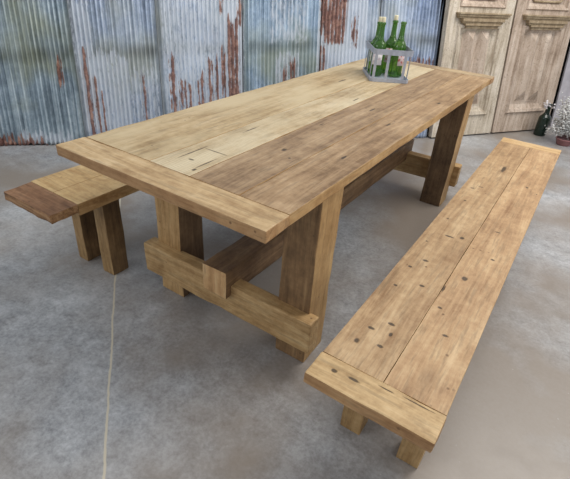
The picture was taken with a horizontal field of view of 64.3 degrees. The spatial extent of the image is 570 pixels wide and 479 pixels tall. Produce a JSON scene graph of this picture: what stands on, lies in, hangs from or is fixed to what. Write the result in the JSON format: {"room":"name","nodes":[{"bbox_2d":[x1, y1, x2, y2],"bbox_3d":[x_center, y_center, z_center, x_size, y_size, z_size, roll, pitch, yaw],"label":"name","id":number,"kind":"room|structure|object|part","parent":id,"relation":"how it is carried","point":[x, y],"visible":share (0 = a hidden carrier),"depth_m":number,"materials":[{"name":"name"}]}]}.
{"room":"dining room","nodes":[
{"label":"dining room","id":0,"kind":"room"},
{"bbox_2d":[17,0,441,144],"bbox_3d":[-1.061,-1.815,3.186,4.870,2.220,0.509,-4,33,-13],"label":"wall","id":1,"kind":"structure","parent":0,"point":[154,0],"depth_m":3.53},
{"bbox_2d":[242,0,321,91],"bbox_3d":[-0.015,-1.858,3.390,0.619,2.177,0.456,-4,33,-13],"label":"sheet","id":2,"kind":"object","parent":1,"relation":"attached to","point":[281,38],"visible":0.53,"depth_m":3.51,"materials":[{"name":"silver metal"}]},
{"bbox_2d":[319,0,380,70],"bbox_3d":[0.524,-1.897,3.519,0.487,2.177,0.456,-4,33,-13],"label":"sheet","id":3,"kind":"object","parent":1,"relation":"attached to","point":[347,26],"visible":0.35,"depth_m":3.60,"materials":[{"name":"silver metal"}]},
{"bbox_2d":[0,124,569,478],"bbox_3d":[1.091,-0.592,3.672,12.000,0.120,12.500,22,36,26],"label":"floor","id":4,"kind":"structure","parent":0,"point":[104,375],"depth_m":1.71,"materials":[{"name":"concrete"}]},
{"bbox_2d":[0,0,84,145],"bbox_3d":[-1.781,-1.735,2.974,0.604,2.178,0.458,-4,33,-13],"label":"sheet","id":5,"kind":"object","parent":4,"relation":"on","point":[40,98],"visible":0.98,"depth_m":3.21,"materials":[{"name":"silver metal"}]},
{"bbox_2d":[4,165,139,274],"bbox_3d":[-0.331,-0.444,2.719,0.317,0.454,2.424,22,36,26],"label":"bench","id":6,"kind":"object","parent":4,"relation":"on","point":[91,197],"visible":0.52,"depth_m":1.91,"materials":[{"name":"brown wood"}]},
{"bbox_3d":[-0.941,-0.093,2.131,0.068,0.404,0.088,22,36,26],"label":"leg","id":7,"kind":"part","parent":6,"relation":"part of","materials":[{"name":"brown wood"}]},
{"bbox_3d":[-0.788,-0.030,2.049,0.076,0.403,0.089,22,36,26],"label":"leg","id":8,"kind":"part","parent":6,"relation":"part of","materials":[{"name":"brown wood"}]},
{"bbox_2d":[66,0,162,136],"bbox_3d":[-1.206,-1.776,3.111,0.578,2.178,0.458,-4,33,-13],"label":"sheet","id":9,"kind":"object","parent":4,"relation":"on","point":[115,45],"visible":0.82,"depth_m":3.29,"materials":[{"name":"silver metal"}]},
{"bbox_2d":[155,0,242,114],"bbox_3d":[-0.621,-1.817,3.249,0.622,2.177,0.450,-4,33,-13],"label":"sheet","id":10,"kind":"object","parent":4,"relation":"on","point":[200,41],"visible":0.73,"depth_m":3.40,"materials":[{"name":"silver metal"}]},
{"bbox_2d":[56,58,494,362],"bbox_3d":[0.269,-0.338,2.335,0.834,0.763,2.448,22,36,26],"label":"dining table","id":11,"kind":"object","parent":4,"relation":"on","point":[277,165],"visible":0.95,"depth_m":1.67,"materials":[{"name":"beige wood"}]},
{"bbox_3d":[-0.441,-0.098,1.896,0.135,0.725,0.142,22,36,26],"label":"leg","id":12,"kind":"part","parent":11,"relation":"part of","materials":[{"name":"brown wood"}]},
{"bbox_3d":[0.076,0.116,1.620,0.135,0.726,0.142,22,36,26],"label":"leg","id":13,"kind":"part","parent":11,"relation":"part of","materials":[{"name":"brown wood"}]},
{"bbox_2d":[363,40,413,83],"bbox_3d":[0.576,-1.009,2.566,0.212,0.167,0.290,3,32,-2],"label":"carrier","id":14,"kind":"object","parent":11,"relation":"on","point":[384,77],"visible":0.72,"depth_m":2.47,"materials":[{"name":"metal"}]},
{"bbox_2d":[366,17,381,71],"bbox_3d":[0.526,-1.118,2.604,0.074,0.291,0.075,22,36,26],"label":"wine bottle","id":15,"kind":"object","parent":14,"relation":"in","point":[380,18],"visible":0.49,"depth_m":2.57,"materials":[{"name":"green glass"}]},
{"bbox_2d":[369,17,385,75],"bbox_3d":[0.525,-1.071,2.521,0.074,0.300,0.075,22,36,26],"label":"wine bottle","id":16,"kind":"object","parent":14,"relation":"in","point":[379,43],"visible":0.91,"depth_m":2.50,"materials":[{"name":"green glass"}]},
{"bbox_2d":[366,70,403,79],"bbox_3d":[0.571,-0.940,2.609,0.210,0.004,0.288,3,32,-2],"label":"tray","id":17,"kind":"object","parent":14,"relation":"on","point":[381,77],"depth_m":2.56,"materials":[{"name":"metal"}]},
{"bbox_2d":[382,15,398,72],"bbox_3d":[0.611,-1.118,2.601,0.074,0.305,0.075,22,36,26],"label":"wine bottle","id":18,"kind":"object","parent":14,"relation":"in","point":[391,40],"visible":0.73,"depth_m":2.57,"materials":[{"name":"green glass"}]},
{"bbox_2d":[388,21,406,76],"bbox_3d":[0.637,-1.062,2.535,0.075,0.284,0.074,22,36,26],"label":"wine bottle","id":19,"kind":"object","parent":14,"relation":"in","point":[396,62],"visible":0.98,"depth_m":2.53,"materials":[{"name":"green glass"}]},
{"bbox_3d":[1.006,-0.568,2.827,0.134,0.726,0.142,22,36,26],"label":"leg","id":20,"kind":"part","parent":11,"relation":"part of","materials":[{"name":"brown wood"}]},
{"bbox_2d":[380,0,443,137],"bbox_3d":[1.029,-1.932,3.637,0.547,2.178,0.459,-4,33,-13],"label":"sheet","id":21,"kind":"object","parent":4,"relation":"on","point":[423,18],"visible":0.33,"depth_m":3.72,"materials":[{"name":"silver metal"}]},
{"bbox_2d":[304,137,561,468],"bbox_3d":[0.821,0.091,2.006,0.330,0.456,2.350,22,36,26],"label":"bench","id":22,"kind":"object","parent":4,"relation":"on","point":[400,364],"visible":1,"depth_m":1.36,"materials":[{"name":"brown wood"}]},
{"bbox_3d":[0.246,0.439,1.415,0.074,0.420,0.073,22,36,26],"label":"leg","id":23,"kind":"part","parent":22,"relation":"part of","materials":[{"name":"brown wood"}]},
{"bbox_3d":[0.412,0.506,1.326,0.074,0.420,0.074,22,36,26],"label":"leg","id":24,"kind":"part","parent":22,"relation":"part of","materials":[{"name":"brown wood"}]},
{"bbox_2d":[533,100,555,135],"bbox_3d":[2.476,-1.155,4.324,0.113,0.323,0.112,22,36,26],"label":"wine bottle","id":25,"kind":"object","parent":4,"relation":"on","point":[544,119],"visible":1,"depth_m":4.30,"materials":[{"name":"green glass"}]},
{"bbox_2d":[544,92,569,146],"bbox_3d":[2.584,-1.093,4.067,0.365,0.506,0.422,15,34,16],"label":"potted plant","id":26,"kind":"object","parent":4,"relation":"on","point":[563,137],"visible":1,"depth_m":4.09,"materials":[{"name":"white plant"}]},
{"bbox_2d":[556,135,569,146],"bbox_3d":[2.575,-0.905,4.185,0.156,0.062,0.156,22,36,26],"label":"pot","id":27,"kind":"object","parent":4,"relation":"on","point":[563,140],"depth_m":4.15,"materials":[{"name":"red ceramic"}]},
{"bbox_2d":[428,0,569,132],"bbox_3d":[2.092,-2.105,4.009,1.770,2.246,0.266,-9,34,-20],"label":"door frame","id":28,"kind":"structure","parent":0,"point":[442,4],"depth_m":4.42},
{"bbox_2d":[428,0,515,137],"bbox_3d":[1.605,-1.967,3.680,0.808,2.244,0.257,-9,34,-20],"label":"door leaf","id":29,"kind":"structure","parent":28,"relation":"in","point":[475,35],"depth_m":3.82,"materials":[{"name":"grey wood"}]},
{"bbox_3d":[1.621,-1.458,3.941,0.520,0.752,0.059,-9,29,-20],"label":"panel","id":30,"kind":"part","parent":29,"relation":"part of","materials":[{"name":"grey wood"}]},
{"bbox_3d":[1.600,-2.368,3.453,0.537,1.070,0.053,-9,29,-20],"label":"panel","id":31,"kind":"part","parent":29,"relation":"part of","materials":[{"name":"beige wood"}]},
{"bbox_3d":[1.623,-1.795,3.722,0.536,0.117,0.065,-9,29,-20],"label":"cornice moulding","id":32,"kind":"part","parent":29,"relation":"part of","materials":[{"name":"brown wood"}]},
{"bbox_2d":[491,0,569,132],"bbox_3d":[2.272,-2.069,3.926,0.835,2.244,0.257,-9,34,-20],"label":"door leaf","id":33,"kind":"structure","parent":28,"relation":"in","point":[539,37],"depth_m":4.14,"materials":[{"name":"beige wood"}]},
{"bbox_3d":[2.288,-1.560,4.187,0.547,0.752,0.059,-9,29,-20],"label":"panel","id":34,"kind":"part","parent":33,"relation":"part of","materials":[{"name":"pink wood"}]},
{"bbox_3d":[2.290,-1.897,3.968,0.557,0.117,0.065,-9,29,-20],"label":"cornice moulding","id":35,"kind":"part","parent":33,"relation":"part of","materials":[{"name":"brown wood"}]},
{"bbox_3d":[2.267,-2.470,3.699,0.564,1.070,0.053,-9,29,-20],"label":"panel","id":36,"kind":"part","parent":33,"relation":"part of","materials":[{"name":"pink wood"}]},
{"bbox_2d":[550,48,569,126],"bbox_3d":[3.661,-2.297,4.494,2.168,2.242,0.221,-9,34,-20],"label":"wall","id":37,"kind":"structure","parent":0,"point":[564,87],"depth_m":4.52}
]}

